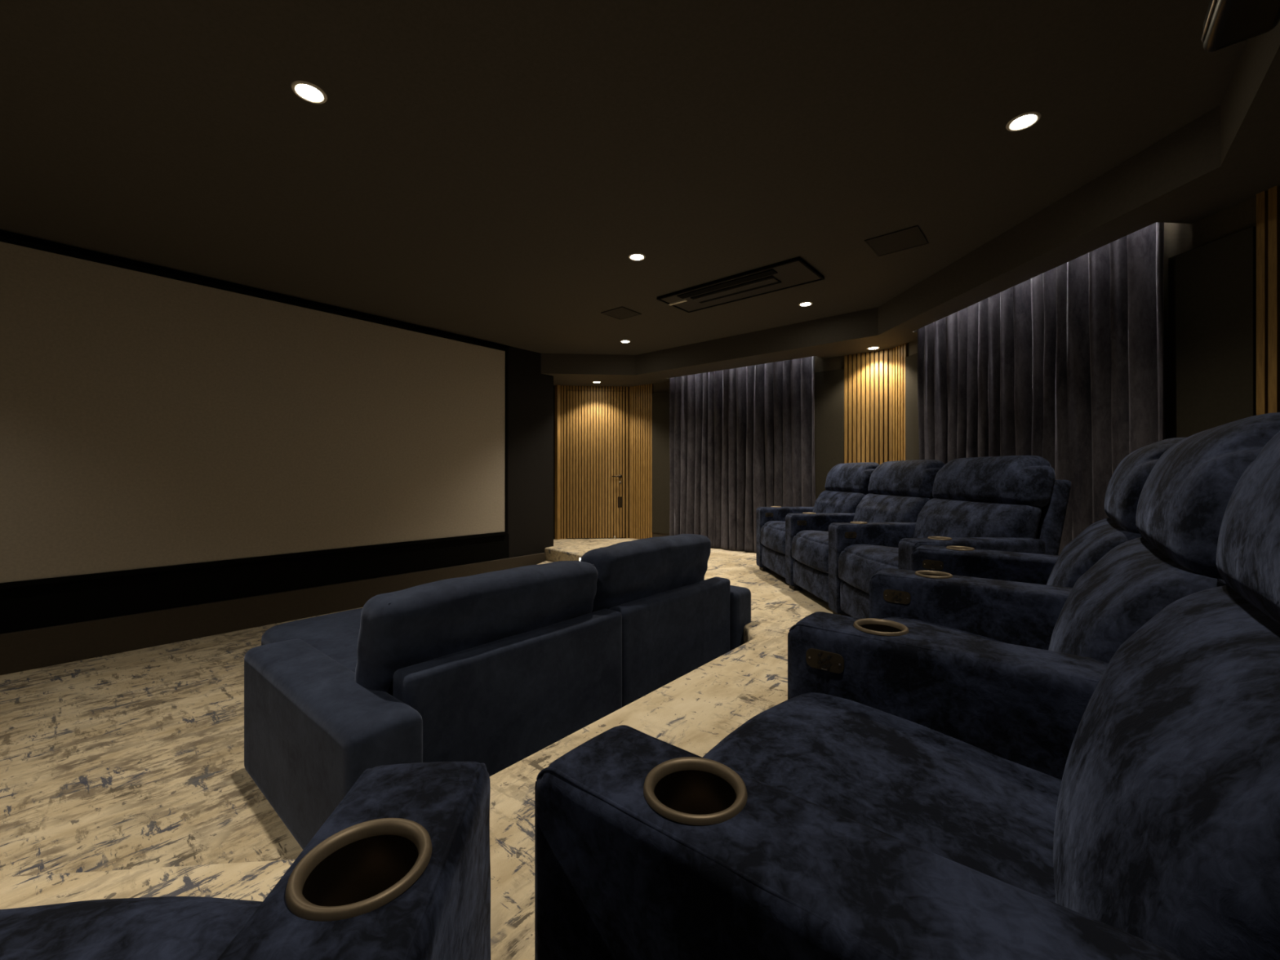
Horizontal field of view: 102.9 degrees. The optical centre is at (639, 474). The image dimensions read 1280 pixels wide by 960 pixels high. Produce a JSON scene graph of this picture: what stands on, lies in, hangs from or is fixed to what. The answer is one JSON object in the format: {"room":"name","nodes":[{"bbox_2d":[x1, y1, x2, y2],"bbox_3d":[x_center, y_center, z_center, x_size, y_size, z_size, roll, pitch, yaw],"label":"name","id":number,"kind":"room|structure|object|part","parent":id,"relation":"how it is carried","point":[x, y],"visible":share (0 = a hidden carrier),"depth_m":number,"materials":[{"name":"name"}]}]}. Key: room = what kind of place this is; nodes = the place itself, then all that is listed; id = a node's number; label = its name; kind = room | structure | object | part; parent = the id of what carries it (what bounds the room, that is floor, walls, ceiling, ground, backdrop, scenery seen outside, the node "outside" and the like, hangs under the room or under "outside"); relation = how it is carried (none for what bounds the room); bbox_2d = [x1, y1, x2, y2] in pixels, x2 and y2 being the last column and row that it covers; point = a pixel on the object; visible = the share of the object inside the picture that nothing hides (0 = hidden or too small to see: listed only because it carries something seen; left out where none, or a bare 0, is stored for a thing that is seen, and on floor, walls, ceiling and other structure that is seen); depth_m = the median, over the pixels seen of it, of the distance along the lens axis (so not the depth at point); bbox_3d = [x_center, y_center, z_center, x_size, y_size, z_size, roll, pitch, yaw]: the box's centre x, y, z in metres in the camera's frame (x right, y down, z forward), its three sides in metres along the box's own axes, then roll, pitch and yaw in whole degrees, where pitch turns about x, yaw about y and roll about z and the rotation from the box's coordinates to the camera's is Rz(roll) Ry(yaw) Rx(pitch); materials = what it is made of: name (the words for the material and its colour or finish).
{"room":"home theater","nodes":[
{"label":"home theater","id":0,"kind":"room"},
{"bbox_2d":[0,607,362,877],"bbox_3d":[-0.632,1.330,2.820,7.200,0.120,8.500,0,0,40],"label":"floor","id":1,"kind":"structure","parent":0,"point":[134,759],"depth_m":2.21,"materials":[{"name":"carpet"}]},
{"bbox_2d":[244,533,751,849],"bbox_3d":[-0.711,0.817,2.917,1.795,0.906,2.423,0,0,40],"label":"sofa","id":2,"kind":"object","parent":1,"relation":"on","point":[495,669],"visible":0.92,"depth_m":1.97,"materials":[{"name":"blue fabric"}]},
{"bbox_2d":[261,608,362,672],"bbox_3d":[-1.123,0.911,2.618,1.550,0.224,1.030,0,0,40],"label":"seat cushion","id":3,"kind":"object","parent":2,"relation":"on","point":[335,635],"depth_m":2.59,"materials":[{"name":"blue fabric"}]},
{"bbox_3d":[-1.167,0.988,1.863,1.135,0.524,0.223,0,0,40],"label":"armrest","id":4,"kind":"part","parent":2,"relation":"part of","materials":[{"name":"blue fabric"}]},
{"bbox_2d":[355,560,597,695],"bbox_3d":[-0.616,0.622,2.140,0.328,0.435,1.030,0,0,40],"label":"cushion","id":5,"kind":"object","parent":2,"relation":"on","point":[402,631],"depth_m":1.88,"materials":[{"name":"blue fabric"}]},
{"bbox_3d":[-0.453,0.949,2.055,0.120,0.602,1.030,0,0,40],"label":"panel","id":6,"kind":"part","parent":2,"relation":"part of","materials":[{"name":"blue fabric"}]},
{"bbox_2d":[580,533,711,612],"bbox_3d":[0.041,0.602,2.920,0.333,0.476,0.980,0,0,40],"label":"cushion","id":7,"kind":"object","parent":2,"relation":"on","point":[635,571],"depth_m":2.69,"materials":[{"name":"blue fabric"}]},
{"bbox_3d":[0.204,0.949,2.835,0.120,0.602,1.000,0,0,40],"label":"panel","id":8,"kind":"part","parent":2,"relation":"part of","materials":[{"name":"blue fabric"}]},
{"bbox_3d":[0.242,0.987,3.564,1.100,0.525,0.205,0,0,40],"label":"armrest","id":9,"kind":"part","parent":2,"relation":"part of","materials":[{"name":"blue fabric"}]},
{"bbox_2d":[536,560,552,564],"bbox_3d":[-0.648,1.190,5.791,0.304,0.160,1.883,0,0,-45],"label":"step","id":10,"kind":"structure","parent":1,"relation":"on","point":[545,562],"depth_m":6.37,"materials":[{"name":"carpet"}]},
{"bbox_2d":[0,537,852,959],"bbox_3d":[-0.671,1.110,2.852,7.100,0.320,8.300,0,0,40],"label":"floor","id":11,"kind":"structure","parent":0,"point":[694,712],"depth_m":1.77,"materials":[{"name":"carpet"}]},
{"bbox_2d":[0,761,490,959],"bbox_3d":[-0.566,0.423,0.136,0.869,1.053,0.952,0,0,-5],"label":"recliner","id":12,"kind":"object","parent":11,"relation":"on","point":[400,868],"visible":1,"depth_m":0.47,"materials":[{"name":"blue fabric"}]},
{"bbox_2d":[0,896,262,959],"bbox_3d":[-0.579,0.561,0.283,0.561,0.243,0.655,0,0,-5],"label":"seat cushion","id":13,"kind":"object","parent":12,"relation":"on","point":[163,927],"depth_m":0.50,"materials":[{"name":"blue fabric"}]},
{"bbox_3d":[-0.217,0.621,0.262,0.150,0.588,0.691,0,0,-5],"label":"armrest","id":14,"kind":"part","parent":12,"relation":"part of","materials":[{"name":"blue fabric"}]},
{"bbox_2d":[755,462,879,577],"bbox_3d":[1.629,0.423,4.695,0.950,1.053,0.885,0,0,-4],"label":"recliner","id":15,"kind":"object","parent":11,"relation":"on","point":[846,484],"visible":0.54,"depth_m":4.62,"materials":[{"name":"blue fabric"}]},
{"bbox_3d":[1.258,0.397,4.964,0.080,0.040,0.011,0,0,-4],"label":"control panel","id":16,"kind":"part","parent":15,"relation":"part of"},
{"bbox_2d":[760,520,785,554],"bbox_3d":[1.485,0.561,4.640,0.655,0.244,0.668,0,0,-4],"label":"seat cushion","id":17,"kind":"object","parent":15,"relation":"on","point":[772,532],"depth_m":4.55,"materials":[{"name":"blue fabric"}]},
{"bbox_3d":[1.243,0.788,4.623,0.104,0.200,0.668,0,0,-4],"label":"footrest panel","id":18,"kind":"part","parent":15,"relation":"part of","materials":[{"name":"blue fabric"}]},
{"bbox_3d":[1.509,0.621,5.055,0.691,0.588,0.150,0,0,-4],"label":"armrest","id":19,"kind":"part","parent":15,"relation":"part of","materials":[{"name":"blue fabric"}]},
{"bbox_3d":[1.813,0.360,4.662,0.314,0.423,0.787,0,0,-4],"label":"backrest","id":20,"kind":"part","parent":15,"relation":"part of","materials":[{"name":"blue fabric"}]},
{"bbox_2d":[785,459,945,603],"bbox_3d":[1.685,0.423,3.872,0.950,1.053,0.885,0,0,-4],"label":"recliner","id":21,"kind":"object","parent":11,"relation":"on","point":[899,490],"visible":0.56,"depth_m":3.78,"materials":[{"name":"blue fabric"}]},
{"bbox_3d":[1.314,0.397,4.141,0.080,0.040,0.011,0,0,-4],"label":"control panel","id":22,"kind":"part","parent":21,"relation":"part of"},
{"bbox_2d":[791,529,828,573],"bbox_3d":[1.541,0.561,3.817,0.655,0.244,0.668,0,0,-4],"label":"seat cushion","id":23,"kind":"object","parent":21,"relation":"on","point":[810,548],"depth_m":3.73,"materials":[{"name":"blue fabric"}]},
{"bbox_3d":[1.299,0.788,3.800,0.104,0.200,0.668,0,0,-4],"label":"footrest panel","id":24,"kind":"part","parent":21,"relation":"part of","materials":[{"name":"blue fabric"}]},
{"bbox_3d":[1.565,0.621,4.232,0.691,0.588,0.150,0,0,-4],"label":"armrest","id":25,"kind":"part","parent":21,"relation":"part of","materials":[{"name":"blue fabric"}]},
{"bbox_3d":[1.869,0.360,3.839,0.314,0.423,0.787,0,0,-4],"label":"backrest","id":26,"kind":"part","parent":21,"relation":"part of","materials":[{"name":"blue fabric"}]},
{"bbox_2d":[534,431,1279,959],"bbox_3d":[0.486,0.423,0.642,0.952,1.053,0.869,0,0,39],"label":"recliner","id":27,"kind":"object","parent":11,"relation":"on","point":[913,793],"visible":1,"depth_m":0.52,"materials":[{"name":"blue fabric"}]},
{"bbox_3d":[0.393,0.397,1.085,0.080,0.040,0.012,0,0,39],"label":"control panel","id":28,"kind":"part","parent":27,"relation":"part of","materials":[{"name":"metal"}]},
{"bbox_3d":[0.185,0.621,0.424,0.691,0.588,0.150,0,0,39],"label":"armrest","id":29,"kind":"part","parent":27,"relation":"part of","materials":[{"name":"blue fabric"}]},
{"bbox_2d":[702,692,1062,902],"bbox_3d":[0.371,0.561,0.735,0.655,0.243,0.561,0,0,39],"label":"seat cushion","id":30,"kind":"object","parent":27,"relation":"on","point":[980,792],"depth_m":0.78,"materials":[{"name":"blue fabric"}]},
{"bbox_3d":[0.639,0.621,0.980,0.691,0.588,0.150,0,0,39],"label":"armrest","id":31,"kind":"part","parent":27,"relation":"part of","materials":[{"name":"blue fabric"}]},
{"bbox_3d":[0.625,0.360,0.527,0.314,0.423,0.680,0,0,39],"label":"backrest","id":32,"kind":"part","parent":27,"relation":"part of","materials":[{"name":"blue fabric"}]},
{"bbox_2d":[828,455,1071,618],"bbox_3d":[1.745,0.423,3.005,0.950,1.053,0.975,0,0,-4],"label":"recliner","id":33,"kind":"object","parent":11,"relation":"on","point":[1018,504],"visible":0.54,"depth_m":2.87,"materials":[{"name":"blue fabric"}]},
{"bbox_3d":[1.371,0.397,3.318,0.080,0.040,0.011,0,0,-4],"label":"control panel","id":34,"kind":"part","parent":33,"relation":"part of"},
{"bbox_3d":[1.355,0.788,2.978,0.104,0.200,0.668,0,0,-4],"label":"footrest panel","id":35,"kind":"part","parent":33,"relation":"part of","materials":[{"name":"blue fabric"}]},
{"bbox_2d":[838,544,898,593],"bbox_3d":[1.598,0.561,2.994,0.655,0.244,0.668,0,0,-4],"label":"seat cushion","id":36,"kind":"object","parent":33,"relation":"on","point":[857,563],"depth_m":2.99,"materials":[{"name":"blue fabric"}]},
{"bbox_3d":[1.622,0.621,3.410,0.691,0.588,0.150,0,0,-4],"label":"armrest","id":37,"kind":"part","parent":33,"relation":"part of","materials":[{"name":"blue fabric"}]},
{"bbox_3d":[1.678,0.621,2.587,0.691,0.588,0.150,0,0,-4],"label":"armrest","id":38,"kind":"part","parent":33,"relation":"part of","materials":[{"name":"blue fabric"}]},
{"bbox_3d":[1.925,0.360,3.017,0.314,0.423,0.787,0,0,-4],"label":"backrest","id":39,"kind":"part","parent":33,"relation":"part of","materials":[{"name":"blue fabric"}]},
{"bbox_2d":[911,437,1186,587],"bbox_3d":[1.402,0.423,1.821,0.950,1.053,0.778,0,0,39],"label":"recliner","id":40,"kind":"object","parent":11,"relation":"on","point":[1126,484],"visible":0.22,"depth_m":1.64,"materials":[{"name":"blue fabric"}]},
{"bbox_3d":[1.281,0.397,2.230,0.080,0.040,0.012,0,0,39],"label":"control panel","id":41,"kind":"part","parent":40,"relation":"part of","materials":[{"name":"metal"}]},
{"bbox_3d":[1.527,0.621,2.125,0.691,0.588,0.150,0,0,39],"label":"armrest","id":42,"kind":"part","parent":40,"relation":"part of","materials":[{"name":"blue fabric"}]},
{"bbox_3d":[1.513,0.360,1.672,0.314,0.423,0.680,0,0,39],"label":"backrest","id":43,"kind":"part","parent":40,"relation":"part of","materials":[{"name":"blue fabric"}]},
{"bbox_2d":[869,412,1279,662],"bbox_3d":[0.952,0.423,1.242,0.950,1.053,0.778,0,0,39],"label":"recliner","id":44,"kind":"object","parent":11,"relation":"on","point":[1184,500],"visible":0.31,"depth_m":0.99,"materials":[{"name":"blue fabric"}]},
{"bbox_3d":[0.832,0.397,1.651,0.080,0.040,0.012,0,0,39],"label":"control panel","id":45,"kind":"part","parent":44,"relation":"part of","materials":[{"name":"metal"}]},
{"bbox_2d":[882,617,1005,643],"bbox_3d":[0.809,0.561,1.301,0.655,0.243,0.561,0,0,39],"label":"seat cushion","id":46,"kind":"object","parent":44,"relation":"on","point":[985,628],"depth_m":1.51,"materials":[{"name":"blue fabric"}]},
{"bbox_3d":[1.078,0.621,1.546,0.691,0.588,0.150,0,0,39],"label":"armrest","id":47,"kind":"part","parent":44,"relation":"part of","materials":[{"name":"blue fabric"}]},
{"bbox_3d":[1.064,0.360,1.093,0.314,0.423,0.680,0,0,39],"label":"backrest","id":48,"kind":"part","parent":44,"relation":"part of","materials":[{"name":"blue fabric"}]},
{"bbox_2d":[507,346,553,557],"bbox_3d":[-2.893,-0.140,4.716,0.120,2.820,5.310,0,0,40],"label":"wall","id":49,"kind":"structure","parent":0,"point":[530,391],"depth_m":6.41,"materials":[{"name":"black paint"}]},
{"bbox_2d":[0,235,507,588],"bbox_3d":[-2.864,-0.389,4.620,0.043,2.222,3.930,0,0,40],"label":"projection screen","id":50,"kind":"object","parent":49,"relation":"attached to","point":[151,420],"visible":1,"depth_m":4.03,"materials":[{"name":"fabric"}]},
{"bbox_2d":[0,533,509,634],"bbox_3d":[-3.067,0.869,4.412,0.004,0.293,4.600,0,0,40],"label":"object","id":51,"kind":"structure","parent":49,"relation":"attached to","point":[22,608],"depth_m":4.05,"materials":[{"name":"black fabric"}]},
{"bbox_2d":[0,229,509,350],"bbox_3d":[-3.067,-1.525,4.412,0.004,0.050,4.600,0,0,40],"label":"trim","id":52,"kind":"structure","parent":49,"relation":"attached to","point":[2,233],"depth_m":4.05,"materials":[{"name":"black fabric"}]},
{"bbox_2d":[0,552,545,675],"bbox_3d":[-2.912,1.143,4.572,0.035,0.255,5.225,0,0,40],"label":"baseboard","id":53,"kind":"structure","parent":49,"relation":"attached to","point":[36,648],"depth_m":3.95,"materials":[{"name":"paint"}]},
{"bbox_2d":[553,385,555,538],"bbox_3d":[-1.450,-0.140,7.299,0.120,2.820,0.500,0,0,40],"label":"wall","id":54,"kind":"structure","parent":0,"point":[553,385],"depth_m":7.44,"materials":[{"name":"paint"}]},
{"bbox_2d":[555,384,560,539],"bbox_3d":[-1.197,-0.170,7.413,0.060,2.240,0.060,0,0,40],"label":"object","id":55,"kind":"structure","parent":54,"relation":"attached to","point":[557,388],"depth_m":7.39,"materials":[{"name":"brown wood"}]},
{"bbox_2d":[0,0,1246,355],"bbox_3d":[-0.632,-1.610,2.820,7.200,0.120,8.500,0,0,40],"label":"ceiling","id":56,"kind":"structure","parent":0,"point":[492,171],"depth_m":2.35,"materials":[{"name":"paint"}]},
{"bbox_2d":[291,80,327,103],"bbox_3d":[-1.342,-1.552,2.071,0.124,0.017,0.124,0,0,40],"label":"recessed light","id":57,"kind":"object","parent":56,"relation":"in","point":[308,91],"visible":1,"depth_m":2.06,"materials":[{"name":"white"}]},
{"bbox_2d":[600,306,641,319],"bbox_3d":[-0.180,-1.546,4.910,0.276,0.007,0.276,0,0,40],"label":"ceiling speaker","id":58,"kind":"object","parent":56,"relation":"attached to","point":[621,313],"visible":1,"depth_m":4.89},
{"bbox_2d":[620,339,631,342],"bbox_3d":[-0.171,-1.552,5.961,0.124,0.017,0.124,0,0,40],"label":"recessed light","id":59,"kind":"object","parent":56,"relation":"in","point":[624,340],"visible":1,"depth_m":5.96,"materials":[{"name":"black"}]},
{"bbox_2d":[628,253,645,261],"bbox_3d":[-0.021,-1.552,3.639,0.124,0.017,0.124,0,0,40],"label":"recessed light","id":60,"kind":"object","parent":56,"relation":"in","point":[634,256],"visible":1,"depth_m":3.63,"materials":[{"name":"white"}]},
{"bbox_2d":[657,256,824,312],"bbox_3d":[0.797,-1.534,4.231,1.290,0.031,0.486,0,0,40],"label":"air conditioner","id":61,"kind":"object","parent":56,"relation":"attached to","point":[793,272],"visible":1,"depth_m":4.14,"materials":[{"name":"plastic"}]},
{"bbox_2d":[699,280,781,302],"bbox_3d":[0.822,-1.529,4.292,0.760,0.010,0.045,0,0,40],"label":"air vent","id":62,"kind":"object","parent":61,"relation":"attached to","point":[778,282],"depth_m":4.27,"materials":[{"name":"black metal"}]},
{"bbox_2d":[669,355,815,552],"bbox_3d":[1.208,-0.283,6.306,2.051,2.443,0.159,0,0,40],"label":"velvet curtain","id":63,"kind":"object","parent":56,"relation":"hanging from","point":[742,439],"visible":0.77,"depth_m":6.26,"materials":[{"name":"grey fabric"}]},
{"bbox_2d":[798,302,813,306],"bbox_3d":[1.510,-1.552,4.651,0.124,0.017,0.124,0,0,40],"label":"recessed light","id":64,"kind":"object","parent":56,"relation":"in","point":[803,304],"visible":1,"depth_m":4.64,"materials":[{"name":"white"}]},
{"bbox_2d":[864,225,928,256],"bbox_3d":[1.710,-1.546,3.397,0.316,0.007,0.316,0,0,40],"label":"ceiling speaker","id":65,"kind":"object","parent":56,"relation":"attached to","point":[913,237],"visible":1,"depth_m":3.38},
{"bbox_2d":[1005,111,1040,131],"bbox_3d":[1.685,-1.552,2.242,0.124,0.017,0.124,0,0,40],"label":"recessed light","id":66,"kind":"object","parent":56,"relation":"in","point":[1024,121],"visible":1,"depth_m":2.24,"materials":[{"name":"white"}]},
{"bbox_2d":[917,222,1164,555],"bbox_3d":[2.658,-0.283,3.613,0.160,2.443,2.017,0,0,-5],"label":"velvet curtain","id":67,"kind":"object","parent":56,"relation":"hanging from","point":[1063,366],"visible":0.54,"depth_m":3.18,"materials":[{"name":"grey fabric"}]},
{"bbox_2d":[1201,0,1279,52],"bbox_3d":[1.641,-1.420,1.350,0.158,0.260,0.500,0,0,40],"label":"ceiling projector","id":68,"kind":"object","parent":56,"relation":"attached to","point":[1226,23],"visible":1,"depth_m":1.46,"materials":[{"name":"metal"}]},
{"bbox_3d":[1.588,-1.327,1.401,0.018,0.019,0.470,0,0,41],"label":"edge trim","id":69,"kind":"part","parent":68,"relation":"part of","materials":[{"name":"metal"}]},
{"bbox_2d":[653,355,844,393],"bbox_3d":[1.288,-0.140,6.445,3.570,2.820,0.120,0,0,40],"label":"wall","id":70,"kind":"structure","parent":0,"point":[837,362],"depth_m":5.73,"materials":[{"name":"paint"}]},
{"bbox_2d":[560,385,631,538],"bbox_3d":[-0.684,-0.140,7.549,1.131,2.820,0.142,0,0,-5],"label":"door frame","id":71,"kind":"structure","parent":70,"relation":"in","point":[566,390],"depth_m":7.50,"materials":[{"name":"brown wood"}]},
{"bbox_2d":[566,391,625,537],"bbox_3d":[-0.642,-0.140,7.463,0.852,2.155,0.081,0,0,-5],"label":"door","id":72,"kind":"structure","parent":71,"relation":"attached to","point":[596,420],"depth_m":7.48,"materials":[{"name":"brown wood"}]},
{"bbox_3d":[-0.293,0.415,7.509,0.070,0.160,0.004,0,0,-5],"label":"dark plate","id":73,"kind":"part","parent":72,"relation":"part of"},
{"bbox_3d":[-0.679,-0.170,7.489,1.131,2.240,0.022,0,0,-5],"label":"slatted wall panel","id":74,"kind":"part","parent":71,"relation":"part of","materials":[{"name":"brown wood"}]},
{"bbox_2d":[631,383,653,538],"bbox_3d":[0.030,-0.170,7.411,0.400,2.240,0.022,0,0,40],"label":"wall panel","id":75,"kind":"object","parent":70,"relation":"attached to","point":[642,395],"visible":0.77,"depth_m":7.40,"materials":[{"name":"brown wood"}]},
{"bbox_2d":[652,532,669,537],"bbox_3d":[1.206,0.890,6.424,2.670,0.120,0.018,0,0,40],"label":"baseboard","id":76,"kind":"structure","parent":70,"relation":"attached to","point":[654,534],"depth_m":7.20,"materials":[{"name":"paint"}]},
{"bbox_2d":[652,391,670,533],"bbox_3d":[0.330,-0.158,7.154,0.390,1.975,0.030,0,0,40],"label":"wall panel","id":77,"kind":"object","parent":70,"relation":"attached to","point":[660,401],"visible":0.64,"depth_m":7.17,"materials":[{"name":"grey paint"}]},
{"bbox_2d":[814,368,844,500],"bbox_3d":[2.082,-0.158,5.679,0.370,1.975,0.030,0,0,40],"label":"wall panel","id":78,"kind":"object","parent":70,"relation":"attached to","point":[828,384],"visible":0.5,"depth_m":5.66,"materials":[{"name":"grey paint"}]},
{"bbox_2d":[844,348,893,464],"bbox_3d":[2.415,-0.170,5.404,0.495,2.240,0.022,0,0,40],"label":"wall panel","id":79,"kind":"object","parent":70,"relation":"attached to","point":[868,375],"visible":0.64,"depth_m":5.39,"materials":[{"name":"brown wood"}]},
{"bbox_2d":[541,20,1279,386],"bbox_3d":[-0.684,-1.425,2.857,6.874,0.270,8.010,0,0,40],"label":"ceiling","id":80,"kind":"structure","parent":0,"point":[1221,159],"depth_m":2.91,"materials":[{"name":"paint"}]},
{"bbox_2d":[866,346,879,349],"bbox_3d":[2.387,-1.292,5.219,0.124,0.017,0.124,0,0,40],"label":"recessed light","id":81,"kind":"object","parent":80,"relation":"in","point":[873,347],"visible":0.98,"depth_m":5.22,"materials":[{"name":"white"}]},
{"bbox_2d":[908,196,1256,439],"bbox_3d":[2.819,-0.140,3.578,0.120,2.820,3.366,0,0,-5],"label":"wall","id":82,"kind":"structure","parent":0,"point":[1179,238],"depth_m":2.61,"materials":[{"name":"paint"}]},
{"bbox_2d":[893,342,908,461],"bbox_3d":[2.615,-0.170,5.126,0.022,2.240,0.235,0,0,-5],"label":"wall panel","id":83,"kind":"object","parent":82,"relation":"attached to","point":[900,353],"visible":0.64,"depth_m":5.12,"materials":[{"name":"brown wood"}]},
{"bbox_2d":[905,352,919,460],"bbox_3d":[2.639,-0.158,4.800,0.030,1.975,0.420,0,0,-5],"label":"wall panel","id":84,"kind":"object","parent":82,"relation":"attached to","point":[912,443],"visible":0.29,"depth_m":4.91,"materials":[{"name":"grey paint"}]},
{"bbox_2d":[1168,226,1256,438],"bbox_3d":[2.833,-0.158,2.533,0.030,1.975,0.350,0,0,-5],"label":"wall panel","id":85,"kind":"object","parent":82,"relation":"attached to","point":[1212,286],"visible":0.36,"depth_m":2.51,"materials":[{"name":"grey paint"}]},
{"bbox_2d":[1256,185,1279,415],"bbox_3d":[2.872,-0.170,2.130,0.022,2.240,0.460,0,0,-5],"label":"wall panel","id":86,"kind":"object","parent":82,"relation":"attached to","point":[1268,202],"visible":0.36,"depth_m":2.31,"materials":[{"name":"brown wood"}]}
]}

